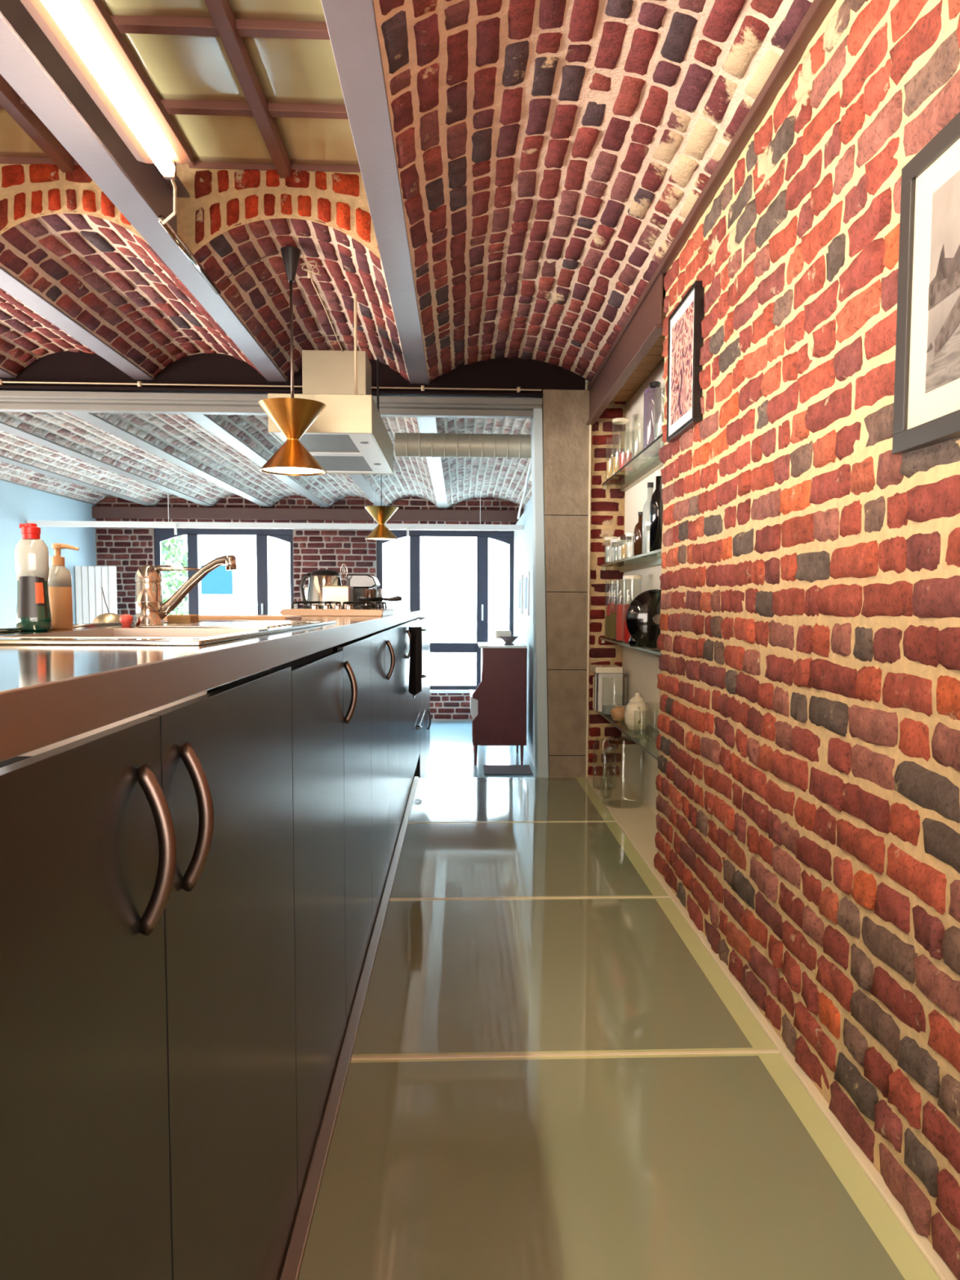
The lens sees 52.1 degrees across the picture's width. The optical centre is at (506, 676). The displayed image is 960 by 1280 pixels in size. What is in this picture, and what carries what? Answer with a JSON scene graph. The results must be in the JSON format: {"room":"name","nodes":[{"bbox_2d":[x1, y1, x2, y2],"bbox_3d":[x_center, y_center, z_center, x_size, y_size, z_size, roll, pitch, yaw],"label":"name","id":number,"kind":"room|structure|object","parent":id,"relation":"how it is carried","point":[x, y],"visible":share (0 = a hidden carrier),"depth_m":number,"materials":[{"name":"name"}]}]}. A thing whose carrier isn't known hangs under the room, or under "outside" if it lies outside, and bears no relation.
{"room":"kitchen","nodes":[
{"label":"kitchen","id":0,"kind":"room"},
{"bbox_2d":[0,480,96,627],"bbox_3d":[-4.845,-0.440,4.910,0.380,3.300,14.700,0,4,-3],"label":"wall","id":1,"kind":"structure","parent":0,"point":[19,504],"depth_m":10.23,"materials":[{"name":"blue paint"}]},
{"bbox_2d":[0,163,381,259],"bbox_3d":[-1.089,-1.562,3.286,1.418,0.315,0.024,0,4,-3],"label":"brick arch","id":2,"kind":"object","parent":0,"point":[229,197],"depth_m":3.29,"materials":[{"name":"brick"}]},
{"bbox_2d":[0,379,587,507],"bbox_3d":[-2.216,-1.932,8.611,5.330,0.240,6.754,0,4,-3],"label":"ceiling","id":3,"kind":"structure","parent":0,"point":[178,435],"depth_m":8.91,"materials":[{"name":"brick"}]},
{"bbox_2d":[0,455,155,506],"bbox_3d":[-4.152,-1.916,8.521,0.120,0.212,6.750,0,4,-3],"label":"steel beam","id":4,"kind":"structure","parent":3,"relation":"attached to","point":[2,459],"depth_m":9.35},
{"bbox_2d":[0,421,213,506],"bbox_3d":[-3.453,-1.915,8.554,0.120,0.212,6.750,0,4,-3],"label":"steel beam","id":5,"kind":"structure","parent":3,"relation":"attached to","point":[9,428],"depth_m":8.04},
{"bbox_2d":[26,488,523,536],"bbox_3d":[-2.356,-1.690,10.123,5.060,0.480,0.080,0,4,-3],"label":"rail","id":6,"kind":"object","parent":5,"relation":"hanging from","point":[175,525],"visible":0.9,"depth_m":10.11,"materials":[{"name":"white paint"}]},
{"bbox_2d":[67,412,272,506],"bbox_3d":[-2.754,-1.914,8.587,0.120,0.212,6.750,0,4,-3],"label":"steel beam","id":7,"kind":"structure","parent":3,"relation":"attached to","point":[91,418],"depth_m":7.62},
{"bbox_2d":[183,413,330,507],"bbox_3d":[-2.055,-1.913,8.620,0.120,0.212,6.750,0,4,-3],"label":"steel beam","id":8,"kind":"structure","parent":3,"relation":"attached to","point":[203,420],"depth_m":7.40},
{"bbox_2d":[348,474,386,506],"bbox_3d":[-1.365,-1.913,8.652,0.120,0.212,6.750,0,4,-3],"label":"steel beam","id":9,"kind":"structure","parent":3,"relation":"attached to","point":[359,479],"depth_m":9.97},
{"bbox_2d":[364,474,398,540],"bbox_3d":[-0.906,-1.383,7.082,0.244,0.786,0.244,0,4,-3],"label":"pendant lamp","id":10,"kind":"object","parent":3,"relation":"hanging from","point":[381,514],"visible":1,"depth_m":7.04,"materials":[{"name":"gold metal"}]},
{"bbox_2d":[416,417,448,508],"bbox_3d":[-0.626,-1.912,8.687,0.120,0.212,6.750,0,4,-3],"label":"steel beam","id":11,"kind":"structure","parent":3,"relation":"attached to","point":[426,424],"depth_m":8.48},
{"bbox_2d":[94,494,523,720],"bbox_3d":[-2.325,-0.940,12.212,5.900,2.968,0.313,0,4,-3],"label":"wall","id":12,"kind":"structure","parent":0,"point":[128,549],"depth_m":12.01,"materials":[{"name":"brick"}]},
{"bbox_2d":[154,528,293,614],"bbox_3d":[-3.479,-0.800,12.060,1.720,2.005,0.190,0,4,-3],"label":"window","id":13,"kind":"structure","parent":12,"relation":"in","point":[161,535],"depth_m":12.04,"materials":[{"name":"blue"}]},
{"bbox_2d":[92,506,523,522],"bbox_3d":[-2.391,-1.968,11.937,5.180,0.137,0.078,0,4,-3],"label":"ceiling beam","id":14,"kind":"structure","parent":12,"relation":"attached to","point":[98,512],"depth_m":11.89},
{"bbox_2d":[376,530,514,693],"bbox_3d":[-0.780,-0.797,12.187,1.725,2.005,0.190,0,4,-3],"label":"window","id":15,"kind":"structure","parent":12,"relation":"in","point":[507,537],"depth_m":12.17,"materials":[{"name":"blue"}]},
{"bbox_2d":[0,0,813,382],"bbox_3d":[-0.947,-1.514,3.106,3.158,0.242,4.102,0,4,-3],"label":"ceiling","id":16,"kind":"structure","parent":0,"point":[551,155],"depth_m":3.18,"materials":[{"name":"brick"}]},
{"bbox_2d":[0,266,153,379],"bbox_3d":[-1.715,-1.370,1.373,0.100,0.212,7.500,0,4,-3],"label":"steel beam","id":17,"kind":"structure","parent":16,"relation":"attached to","point":[11,284],"depth_m":4.09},
{"bbox_2d":[0,0,287,382],"bbox_3d":[-1.026,-1.369,1.405,0.100,0.212,7.500,0,4,-3],"label":"steel beam","id":18,"kind":"structure","parent":16,"relation":"attached to","point":[29,62],"depth_m":2.60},
{"bbox_2d":[20,0,192,179],"bbox_3d":[-0.849,-1.260,1.899,0.140,0.073,1.250,0,4,-3],"label":"lamp","id":19,"kind":"object","parent":18,"relation":"attached to","point":[83,33],"visible":1,"depth_m":2.08,"materials":[{"name":"white plastic"}]},
{"bbox_2d":[157,214,221,294],"bbox_3d":[-1.048,-1.391,3.275,0.022,0.022,0.690,0,4,-3],"label":"conduit","id":20,"kind":"object","parent":18,"relation":"attached to","point":[167,227],"visible":0.92,"depth_m":3.22,"materials":[{"name":"silver metal"}]},
{"bbox_2d":[160,179,177,224],"bbox_3d":[-0.941,-1.315,2.737,0.033,0.075,0.427,-1,5,-22],"label":"cable","id":21,"kind":"object","parent":20,"relation":"attached to","point":[175,188],"visible":0.8,"depth_m":2.67,"materials":[{"name":"beige plastic"}]},
{"bbox_2d":[257,246,326,475],"bbox_3d":[-0.786,-1.150,3.591,0.244,0.793,0.244,0,4,-3],"label":"pendant lamp","id":22,"kind":"object","parent":16,"relation":"hanging from","point":[292,416],"visible":1,"depth_m":3.56,"materials":[{"name":"gold metal"}]},
{"bbox_2d":[262,466,323,473],"bbox_3d":[-0.788,-0.765,3.620,0.220,0.008,0.220,0,4,-3],"label":"diffuser","id":23,"kind":"object","parent":22,"relation":"attached to","point":[265,469],"depth_m":3.62,"materials":[{"name":"beige"}]},
{"bbox_2d":[299,260,343,351],"bbox_3d":[-0.736,-1.470,3.990,0.084,0.175,0.822,0,4,-3],"label":"cable","id":24,"kind":"object","parent":16,"relation":"hanging from","point":[309,271],"visible":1,"depth_m":3.61,"materials":[{"name":"beige plastic"}]},
{"bbox_2d":[267,293,393,474],"bbox_3d":[-0.771,-1.305,4.519,0.410,0.578,1.270,0,4,-3],"label":"extractor hood","id":25,"kind":"object","parent":16,"relation":"hanging from","point":[350,436],"visible":0.86,"depth_m":4.42,"materials":[{"name":"metal"}]},
{"bbox_2d":[320,0,428,383],"bbox_3d":[-0.286,-1.369,1.440,0.100,0.212,7.500,0,4,-3],"label":"steel beam","id":26,"kind":"structure","parent":16,"relation":"attached to","point":[352,25],"depth_m":2.50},
{"bbox_2d":[276,776,657,1279],"bbox_3d":[-1.976,1.102,1.556,5.600,0.552,7.520,0,4,-3],"label":"floor","id":27,"kind":"structure","parent":0,"point":[640,820],"depth_m":4.30,"materials":[{"name":"beige"}]},
{"bbox_2d":[0,666,297,1279],"bbox_3d":[-0.524,0.454,0.853,0.515,0.844,1.288,0,4,-3],"label":"base cabinet","id":28,"kind":"object","parent":27,"relation":"on","point":[148,1072],"visible":1,"depth_m":0.81,"materials":[{"name":"black"}]},
{"bbox_2d":[291,650,345,1201],"bbox_3d":[-0.583,0.385,1.816,0.486,0.836,0.643,0,4,-3],"label":"base cabinet","id":29,"kind":"object","parent":27,"relation":"on","point":[317,684],"visible":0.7,"depth_m":1.73,"materials":[{"name":"black"}]},
{"bbox_2d":[271,636,372,1025],"bbox_3d":[-0.599,0.332,2.463,0.515,0.846,0.652,0,4,-3],"label":"base cabinet","id":30,"kind":"object","parent":27,"relation":"on","point":[356,652],"visible":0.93,"depth_m":2.40,"materials":[{"name":"black"}]},
{"bbox_2d":[280,776,418,1279],"bbox_3d":[-0.317,0.845,1.605,0.024,0.042,7.500,0,4,-3],"label":"trim","id":31,"kind":"structure","parent":27,"relation":"on","point":[291,1268],"depth_m":1.88,"materials":[{"name":"beige metal"}]},
{"bbox_2d":[362,630,395,927],"bbox_3d":[-0.630,0.283,3.111,0.515,0.846,0.644,0,4,-3],"label":"base cabinet","id":32,"kind":"object","parent":27,"relation":"on","point":[380,643],"visible":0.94,"depth_m":3.07,"materials":[{"name":"black"}]},
{"bbox_2d":[381,626,399,866],"bbox_3d":[-0.674,0.235,3.753,0.486,0.846,0.643,0,4,-3],"label":"base cabinet","id":33,"kind":"object","parent":27,"relation":"on","point":[393,722],"visible":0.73,"depth_m":3.73,"materials":[{"name":"black"}]},
{"bbox_2d":[394,620,414,825],"bbox_3d":[-0.705,0.162,4.720,0.515,0.846,1.293,0,4,-3],"label":"base cabinet","id":34,"kind":"object","parent":27,"relation":"on","point":[406,701],"visible":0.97,"depth_m":4.51,"materials":[{"name":"black"}]},
{"bbox_2d":[408,626,422,698],"bbox_3d":[-0.436,-0.065,4.673,0.064,0.342,0.194,0,4,-3],"label":"towel","id":35,"kind":"object","parent":34,"relation":"hanging from","point":[415,652],"visible":0.98,"depth_m":4.62,"materials":[{"name":"black fabric"}]},
{"bbox_2d":[409,617,422,771],"bbox_3d":[-0.752,0.087,5.719,0.515,0.846,0.708,0,4,-3],"label":"base cabinet","id":36,"kind":"object","parent":27,"relation":"on","point":[416,621],"visible":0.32,"depth_m":5.68,"materials":[{"name":"black"}]},
{"bbox_2d":[0,610,421,761],"bbox_3d":[-0.642,-0.146,2.810,0.530,0.038,6.480,0,4,-3],"label":"countertop","id":37,"kind":"structure","parent":36,"relation":"on","point":[50,694],"depth_m":0.81,"materials":[{"name":"silver metal"}]},
{"bbox_2d":[14,523,51,631],"bbox_3d":[-0.767,-0.160,1.588,0.055,0.173,0.040,0,4,-3],"label":"dish soap bottle","id":38,"kind":"object","parent":37,"relation":"on","point":[33,613],"visible":0.97,"depth_m":1.57,"materials":[{"name":"teal"}]},
{"bbox_2d":[48,542,79,629],"bbox_3d":[-0.773,-0.156,1.701,0.053,0.148,0.043,3,5,30],"label":"soap dispenser","id":39,"kind":"object","parent":37,"relation":"on","point":[60,578],"visible":0.91,"depth_m":1.69,"materials":[{"name":"brown"}]},
{"bbox_2d":[92,586,120,622],"bbox_3d":[-0.832,-0.148,2.058,0.072,0.078,0.072,0,4,-3],"label":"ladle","id":40,"kind":"object","parent":37,"relation":"on","point":[106,617],"visible":0.73,"depth_m":2.04,"materials":[{"name":"metal"}]},
{"bbox_2d":[0,620,335,755],"bbox_3d":[-0.585,-0.002,1.684,0.430,0.166,1.190,0,4,-3],"label":"sink","id":41,"kind":"object","parent":37,"relation":"in","point":[208,636],"visible":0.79,"depth_m":1.55,"materials":[{"name":"silver metal"}]},
{"bbox_2d":[167,614,198,623],"bbox_3d":[-0.706,-0.124,2.141,0.050,0.020,0.070,0,4,-3],"label":"sponge","id":42,"kind":"object","parent":37,"relation":"on","point":[171,618],"visible":0.76,"depth_m":2.11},
{"bbox_2d":[133,555,236,625],"bbox_3d":[-0.647,-0.173,1.986,0.218,0.141,0.060,1,4,3],"label":"mixer tap","id":43,"kind":"object","parent":37,"relation":"on","point":[150,608],"visible":0.98,"depth_m":1.97,"materials":[{"name":"silver metal"}]},
{"bbox_2d":[163,614,302,620],"bbox_3d":[-0.722,-0.154,2.590,0.320,0.012,0.250,0,4,-3],"label":"chopping board","id":44,"kind":"object","parent":37,"relation":"on","point":[201,617],"visible":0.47,"depth_m":2.47,"materials":[{"name":"brown"}]},
{"bbox_2d":[298,568,341,605],"bbox_3d":[-0.844,-0.395,4.549,0.174,0.200,0.174,4,6,42],"label":"kettle","id":45,"kind":"object","parent":37,"relation":"on","point":[318,579],"visible":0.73,"depth_m":4.49,"materials":[{"name":"silver metal"}]},
{"bbox_2d":[280,600,395,616],"bbox_3d":[-0.625,-0.258,3.716,0.359,0.052,0.600,0,4,-3],"label":"cooktop","id":46,"kind":"object","parent":37,"relation":"in","point":[325,610],"visible":0.99,"depth_m":3.43,"materials":[{"name":"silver metal"}]},
{"bbox_2d":[357,595,401,601],"bbox_3d":[-0.506,-0.309,3.908,0.175,0.022,0.100,0,4,-3],"label":"pan","id":47,"kind":"object","parent":46,"relation":"on","point":[397,597],"visible":1,"depth_m":3.88,"materials":[{"name":"black metal"}]},
{"bbox_2d":[280,608,395,616],"bbox_3d":[-0.625,-0.244,3.717,0.359,0.024,0.600,0,4,-3],"label":"tray","id":48,"kind":"object","parent":37,"relation":"on","point":[298,611],"depth_m":3.42,"materials":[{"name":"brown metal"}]},
{"bbox_2d":[322,585,353,608],"bbox_3d":[-0.744,-0.338,4.327,0.120,0.120,0.140,0,4,-3],"label":"toaster","id":49,"kind":"object","parent":37,"relation":"on","point":[341,593],"visible":0.56,"depth_m":4.26,"materials":[{"name":"silver metal"}]},
{"bbox_2d":[346,573,379,605],"bbox_3d":[-0.678,-0.390,4.642,0.141,0.178,0.271,0,4,-3],"label":"coffee machine","id":50,"kind":"object","parent":37,"relation":"on","point":[364,585],"visible":0.69,"depth_m":4.55,"materials":[{"name":"silver metal"}]},
{"bbox_2d":[408,777,615,822],"bbox_3d":[-0.003,0.608,4.819,0.904,0.030,1.090,0,4,-3],"label":"floor panel","id":51,"kind":"object","parent":27,"relation":"on","point":[463,799],"visible":0.73,"depth_m":4.74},
{"bbox_2d":[390,822,668,898],"bbox_3d":[0.049,0.690,3.720,0.904,0.030,1.092,0,4,-3],"label":"floor panel","id":52,"kind":"object","parent":27,"relation":"on","point":[504,860],"visible":0.73,"depth_m":3.61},
{"bbox_2d":[351,897,776,1057],"bbox_3d":[0.100,0.772,2.621,0.904,0.030,1.091,0,4,-3],"label":"floor panel","id":53,"kind":"object","parent":27,"relation":"on","point":[491,976],"visible":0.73,"depth_m":2.46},
{"bbox_2d":[351,821,779,1060],"bbox_3d":[0.102,0.774,2.621,0.905,0.036,3.321,0,4,-3],"label":"trim","id":54,"kind":"structure","parent":27,"relation":"on","point":[749,1051],"depth_m":2.08,"materials":[{"name":"beige"}]},
{"bbox_2d":[297,1053,939,1279],"bbox_3d":[0.152,0.855,1.522,0.904,0.030,1.092,0,4,-3],"label":"floor panel","id":55,"kind":"object","parent":27,"relation":"on","point":[691,1166],"visible":1,"depth_m":1.62,"materials":[{"name":"tile"}]},
{"bbox_2d":[428,720,534,777],"bbox_3d":[-2.172,0.846,8.906,5.900,0.100,7.180,0,4,-3],"label":"floor","id":56,"kind":"structure","parent":0,"point":[451,747],"depth_m":9.56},
{"bbox_2d":[75,565,117,623],"bbox_3d":[-4.725,-0.334,11.338,0.445,1.868,0.080,0,4,-3],"label":"radiator","id":57,"kind":"object","parent":56,"relation":"on","point":[89,580],"visible":0.41,"depth_m":11.26,"materials":[{"name":"white metal"}]},
{"bbox_2d":[413,617,431,778],"bbox_3d":[-0.818,0.261,7.109,0.515,1.348,2.000,0,4,-3],"label":"cabinet","id":58,"kind":"object","parent":56,"relation":"on","point":[423,766],"visible":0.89,"depth_m":6.97,"materials":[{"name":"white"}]},
{"bbox_2d":[470,642,527,764],"bbox_3d":[-0.093,0.237,9.259,0.505,1.083,0.840,0,4,-3],"label":"cabinet","id":59,"kind":"object","parent":56,"relation":"on","point":[498,705],"visible":1,"depth_m":8.85,"materials":[{"name":"red wood"}]},
{"bbox_2d":[495,630,518,644],"bbox_3d":[0.002,-0.353,9.014,0.210,0.130,0.190,0,4,-3],"label":"fruit bowl","id":60,"kind":"object","parent":59,"relation":"on","point":[505,635],"visible":1,"depth_m":9.00,"materials":[{"name":"white paint"}]},
{"bbox_2d":[483,764,533,775],"bbox_3d":[0.004,0.822,8.620,0.420,0.012,0.450,0,4,-3],"label":"rug","id":61,"kind":"object","parent":56,"relation":"on","point":[488,770],"visible":1,"depth_m":8.57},
{"bbox_2d":[542,389,589,777],"bbox_3d":[0.307,-0.219,5.426,0.256,2.630,0.226,0,4,-3],"label":"concrete column","id":62,"kind":"structure","parent":0,"point":[565,413],"depth_m":5.29,"materials":[{"name":"grey"}]},
{"bbox_2d":[0,351,585,398],"bbox_3d":[-2.120,-1.649,5.098,5.080,0.332,0.120,0,4,-3],"label":"wall","id":63,"kind":"structure","parent":62,"relation":"on","point":[204,368],"depth_m":5.13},
{"bbox_2d":[0,378,541,392],"bbox_3d":[-2.227,-1.502,5.031,4.820,0.024,0.025,0,4,-3],"label":"conduit","id":64,"kind":"object","parent":63,"relation":"attached to","point":[139,384],"visible":1,"depth_m":5.06,"materials":[{"name":"silver"}]},
{"bbox_2d":[0,390,542,418],"bbox_3d":[-2.238,-1.439,5.158,4.850,0.080,0.160,0,4,-3],"label":"ceiling beam","id":65,"kind":"structure","parent":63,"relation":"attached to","point":[15,401],"depth_m":5.17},
{"bbox_2d":[530,408,548,777],"bbox_3d":[0.186,-0.180,5.434,0.111,2.550,0.205,0,4,-3],"label":"door frame","id":66,"kind":"structure","parent":62,"relation":"attached to","point":[540,703],"depth_m":5.33,"materials":[{"name":"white paint"}]},
{"bbox_2d":[513,378,626,776],"bbox_3d":[0.498,-0.652,8.752,0.505,3.000,6.912,0,4,-3],"label":"wall","id":67,"kind":"structure","parent":0,"point":[608,439],"depth_m":5.32,"materials":[{"name":"brick"}]},
{"bbox_2d":[395,432,531,458],"bbox_3d":[-0.137,-1.306,5.568,0.986,0.138,0.138,0,4,-3],"label":"ventilation duct","id":68,"kind":"object","parent":67,"relation":"attached to","point":[420,445],"visible":0.8,"depth_m":5.51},
{"bbox_2d":[524,571,529,615],"bbox_3d":[0.194,-0.808,9.611,0.019,0.420,0.450,0,4,-3],"label":"wall picture","id":69,"kind":"object","parent":67,"relation":"attached to","point":[526,574],"visible":1,"depth_m":9.46,"materials":[{"name":"white ceramic"}]},
{"bbox_2d":[585,424,591,777],"bbox_3d":[0.438,-0.395,5.295,0.008,1.898,0.026,0,4,-3],"label":"trim","id":70,"kind":"structure","parent":67,"relation":"attached to","point":[589,447],"depth_m":5.28,"materials":[{"name":"beige"}]},
{"bbox_2d":[608,736,639,744],"bbox_3d":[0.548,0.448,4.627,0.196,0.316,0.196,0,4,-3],"label":"lid","id":71,"kind":"object","parent":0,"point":[614,740],"visible":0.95,"depth_m":4.57,"materials":[{"name":"clear glass"}]},
{"bbox_2d":[611,293,666,401],"bbox_3d":[0.602,-1.394,4.271,0.160,0.030,1.812,0,4,-3],"label":"ceiling","id":72,"kind":"structure","parent":0,"point":[654,357],"depth_m":4.49,"materials":[{"name":"brown wood"}]},
{"bbox_2d":[621,358,665,814],"bbox_3d":[0.825,-0.561,4.404,0.300,2.430,1.940,0,4,-3],"label":"wall","id":73,"kind":"structure","parent":0,"point":[639,769],"depth_m":4.84,"materials":[{"name":"white paint"}]},
{"bbox_2d":[593,708,659,759],"bbox_3d":[0.590,0.255,4.423,0.159,0.039,1.858,0,4,-3],"label":"glass shelf","id":74,"kind":"object","parent":73,"relation":"attached to","point":[649,731],"visible":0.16,"depth_m":4.37,"materials":[{"name":"glass"}]},
{"bbox_2d":[595,672,597,711],"bbox_3d":[0.533,0.081,5.150,0.131,0.200,0.018,0,4,-3],"label":"book","id":75,"kind":"object","parent":74,"relation":"on","point":[597,673],"visible":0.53,"depth_m":5.14,"materials":[{"name":"black paper"}]},
{"bbox_2d":[590,664,622,673],"bbox_3d":[0.519,-0.039,5.146,0.140,0.030,0.210,0,4,-3],"label":"book","id":76,"kind":"object","parent":75,"relation":"on","point":[613,668],"visible":1,"depth_m":5.04,"materials":[{"name":"beige paper"}]},
{"bbox_2d":[597,672,622,711],"bbox_3d":[0.537,0.083,5.120,0.127,0.200,0.028,0,4,-3],"label":"book","id":77,"kind":"object","parent":74,"relation":"on","point":[610,686],"visible":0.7,"depth_m":5.11,"materials":[{"name":"white paper"}]},
{"bbox_2d":[610,706,626,720],"bbox_3d":[0.543,0.179,4.737,0.084,0.066,0.084,0,4,-3],"label":"bowl","id":78,"kind":"object","parent":74,"relation":"on","point":[618,712],"visible":0.86,"depth_m":4.71,"materials":[{"name":"brown"}]},
{"bbox_2d":[624,692,649,729],"bbox_3d":[0.580,0.154,4.412,0.116,0.165,0.207,-2,5,-33],"label":"jar","id":79,"kind":"object","parent":74,"relation":"on","point":[637,713],"visible":1,"depth_m":4.37,"materials":[{"name":"beige ceramic"}]},
{"bbox_2d":[600,637,660,655],"bbox_3d":[0.609,-0.121,4.396,0.124,0.039,1.858,0,4,-3],"label":"glass shelf","id":80,"kind":"object","parent":73,"relation":"attached to","point":[652,651],"visible":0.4,"depth_m":4.47,"materials":[{"name":"glass"}]},
{"bbox_2d":[605,601,616,637],"bbox_3d":[0.550,-0.347,5.140,0.076,0.300,0.076,0,4,-3],"label":"canister","id":81,"kind":"object","parent":80,"relation":"on","point":[611,608],"visible":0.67,"depth_m":5.12,"materials":[{"name":"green glass"}]},
{"bbox_2d":[616,604,630,640],"bbox_3d":[0.568,-0.319,4.761,0.084,0.300,0.084,0,4,-3],"label":"canister","id":82,"kind":"object","parent":80,"relation":"on","point":[621,609],"visible":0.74,"depth_m":4.74,"materials":[{"name":"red glass"}]},
{"bbox_2d":[622,574,641,642],"bbox_3d":[0.578,-0.310,4.542,0.088,0.316,0.088,0,4,-3],"label":"canister","id":83,"kind":"object","parent":80,"relation":"on","point":[626,633],"visible":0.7,"depth_m":4.52,"materials":[{"name":"clear glass"}]},
{"bbox_2d":[626,589,661,648],"bbox_3d":[0.609,-0.232,3.993,0.242,0.242,0.052,0,4,-3],"label":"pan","id":84,"kind":"object","parent":80,"relation":"on","point":[643,613],"visible":0.6,"depth_m":3.98,"materials":[{"name":"black"}]},
{"bbox_2d":[600,548,661,572],"bbox_3d":[0.611,-0.510,4.366,0.124,0.039,1.858,0,4,-3],"label":"glass shelf","id":85,"kind":"object","parent":73,"relation":"attached to","point":[657,562],"visible":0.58,"depth_m":4.59,"materials":[{"name":"glass"}]},
{"bbox_2d":[633,511,647,557],"bbox_3d":[0.596,-0.631,4.378,0.060,0.200,0.060,0,4,-3],"label":"bottle","id":86,"kind":"object","parent":85,"relation":"on","point":[637,540],"visible":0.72,"depth_m":4.36,"materials":[{"name":"brown glass"}]},
{"bbox_2d":[641,482,657,555],"bbox_3d":[0.614,-0.674,4.215,0.064,0.310,0.064,0,4,-3],"label":"bottle","id":87,"kind":"object","parent":85,"relation":"on","point":[646,513],"visible":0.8,"depth_m":4.20,"materials":[{"name":"clear glass"}]},
{"bbox_2d":[649,470,662,553],"bbox_3d":[0.614,-0.667,3.984,0.068,0.330,0.068,0,4,-3],"label":"bottle","id":88,"kind":"object","parent":85,"relation":"on","point":[656,504],"visible":0.77,"depth_m":3.96,"materials":[{"name":"black"}]},
{"bbox_2d":[601,433,663,491],"bbox_3d":[0.613,-0.939,4.334,0.124,0.039,1.858,0,4,-3],"label":"glass shelf","id":89,"kind":"object","parent":73,"relation":"attached to","point":[656,464],"visible":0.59,"depth_m":4.59,"materials":[{"name":"glass"}]},
{"bbox_2d":[612,417,630,476],"bbox_3d":[0.571,-1.147,4.930,0.088,0.286,0.088,0,4,-3],"label":"storage jar","id":90,"kind":"object","parent":89,"relation":"on","point":[620,420],"visible":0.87,"depth_m":4.91,"materials":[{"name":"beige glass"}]},
{"bbox_2d":[619,452,633,471],"bbox_3d":[0.578,-1.092,4.764,0.076,0.200,0.076,0,4,-3],"label":"storage jar","id":91,"kind":"object","parent":89,"relation":"on","point":[624,457],"visible":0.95,"depth_m":4.74,"materials":[{"name":"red glass"}]},
{"bbox_2d":[643,387,661,457],"bbox_3d":[0.624,-1.091,4.224,0.060,0.280,0.080,0,4,-3],"label":"bottle","id":92,"kind":"object","parent":89,"relation":"on","point":[652,396],"visible":0.87,"depth_m":4.18,"materials":[{"name":"purple"}]},
{"bbox_2d":[653,0,959,1279],"bbox_3d":[0.911,-0.279,0.635,0.521,2.430,5.625,0,4,-3],"label":"wall","id":93,"kind":"structure","parent":0,"point":[807,782],"depth_m":1.84,"materials":[{"name":"brick"}]},
{"bbox_2d":[666,280,703,442],"bbox_3d":[0.544,-0.952,3.021,0.025,0.399,0.370,0,4,-3],"label":"picture frame","id":94,"kind":"object","parent":93,"relation":"attached to","point":[685,340],"visible":0.97,"depth_m":2.97,"materials":[{"name":"black"}]},
{"bbox_2d":[670,300,693,426],"bbox_3d":[0.536,-0.951,3.016,0.001,0.309,0.290,0,4,-3],"label":"print","id":95,"kind":"object","parent":94,"relation":"attached to","point":[682,326],"depth_m":3.01},
{"bbox_2d":[586,0,836,425],"bbox_3d":[0.649,-1.159,1.495,0.105,0.205,7.490,0,4,-3],"label":"steel beam","id":96,"kind":"structure","parent":93,"relation":"attached to","point":[643,326],"depth_m":3.21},
{"bbox_2d":[584,776,957,1279],"bbox_3d":[0.611,0.847,1.648,0.021,0.041,7.500,0,4,-3],"label":"trim","id":97,"kind":"structure","parent":93,"relation":"attached to","point":[935,1262],"depth_m":1.91,"materials":[{"name":"beige"}]},
{"bbox_2d":[892,111,959,454],"bbox_3d":[0.631,-0.539,1.200,0.022,0.433,0.653,0,4,-3],"label":"picture frame","id":98,"kind":"object","parent":93,"relation":"attached to","point":[926,392],"visible":1,"depth_m":1.43,"materials":[{"name":"grey"}]},
{"bbox_2d":[924,169,959,393],"bbox_3d":[0.626,-0.540,1.204,0.001,0.284,0.460,0,4,-3],"label":"photograph","id":99,"kind":"object","parent":98,"relation":"attached to","point":[942,286],"depth_m":1.39,"materials":[{"name":"paper"}]},
{"label":"outside","id":100,"kind":"structure","parent":0,"visible":0},
{"bbox_3d":[-1.706,-0.766,36.304,60.000,0.100,47.400,0,4,-3],"label":"ground","id":101,"kind":"structure","parent":100,"visible":0},
{"bbox_2d":[161,536,188,615],"bbox_3d":[-5.420,-1.297,14.664,1.468,4.159,1.317,-3,5,-39],"label":"tree","id":102,"kind":"object","parent":101,"relation":"on","point":[169,551],"visible":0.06,"depth_m":14.64,"materials":[{"name":"green plant"}]},
{"bbox_2d":[161,534,509,684],"bbox_3d":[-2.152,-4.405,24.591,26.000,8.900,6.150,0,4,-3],"label":"window glass","id":103,"kind":"object","parent":101,"relation":"on","point":[448,565],"visible":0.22,"depth_m":21.81,"materials":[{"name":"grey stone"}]},
{"bbox_3d":[-0.788,-1.779,4.237,0.728,0.030,1.820,0,4,-3],"label":"ceiling","id":104,"kind":"structure","parent":0,"visible":0},
{"bbox_2d":[100,0,360,178],"bbox_3d":[-0.647,-1.552,1.239,0.640,0.065,4.160,0,4,-3],"label":"skylight","id":105,"kind":"object","parent":104,"relation":"attached to","point":[246,84],"visible":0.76,"depth_m":2.75,"materials":[{"name":"yellow glass"}]},
{"bbox_3d":[-1.502,-1.780,4.203,0.678,0.030,1.820,0,4,-3],"label":"ceiling","id":106,"kind":"structure","parent":0,"visible":0},
{"bbox_2d":[0,74,79,173],"bbox_3d":[-1.361,-1.553,1.205,0.590,0.065,4.160,0,4,-3],"label":"skylight","id":107,"kind":"object","parent":106,"relation":"attached to","point":[24,139],"visible":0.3,"depth_m":3.09,"materials":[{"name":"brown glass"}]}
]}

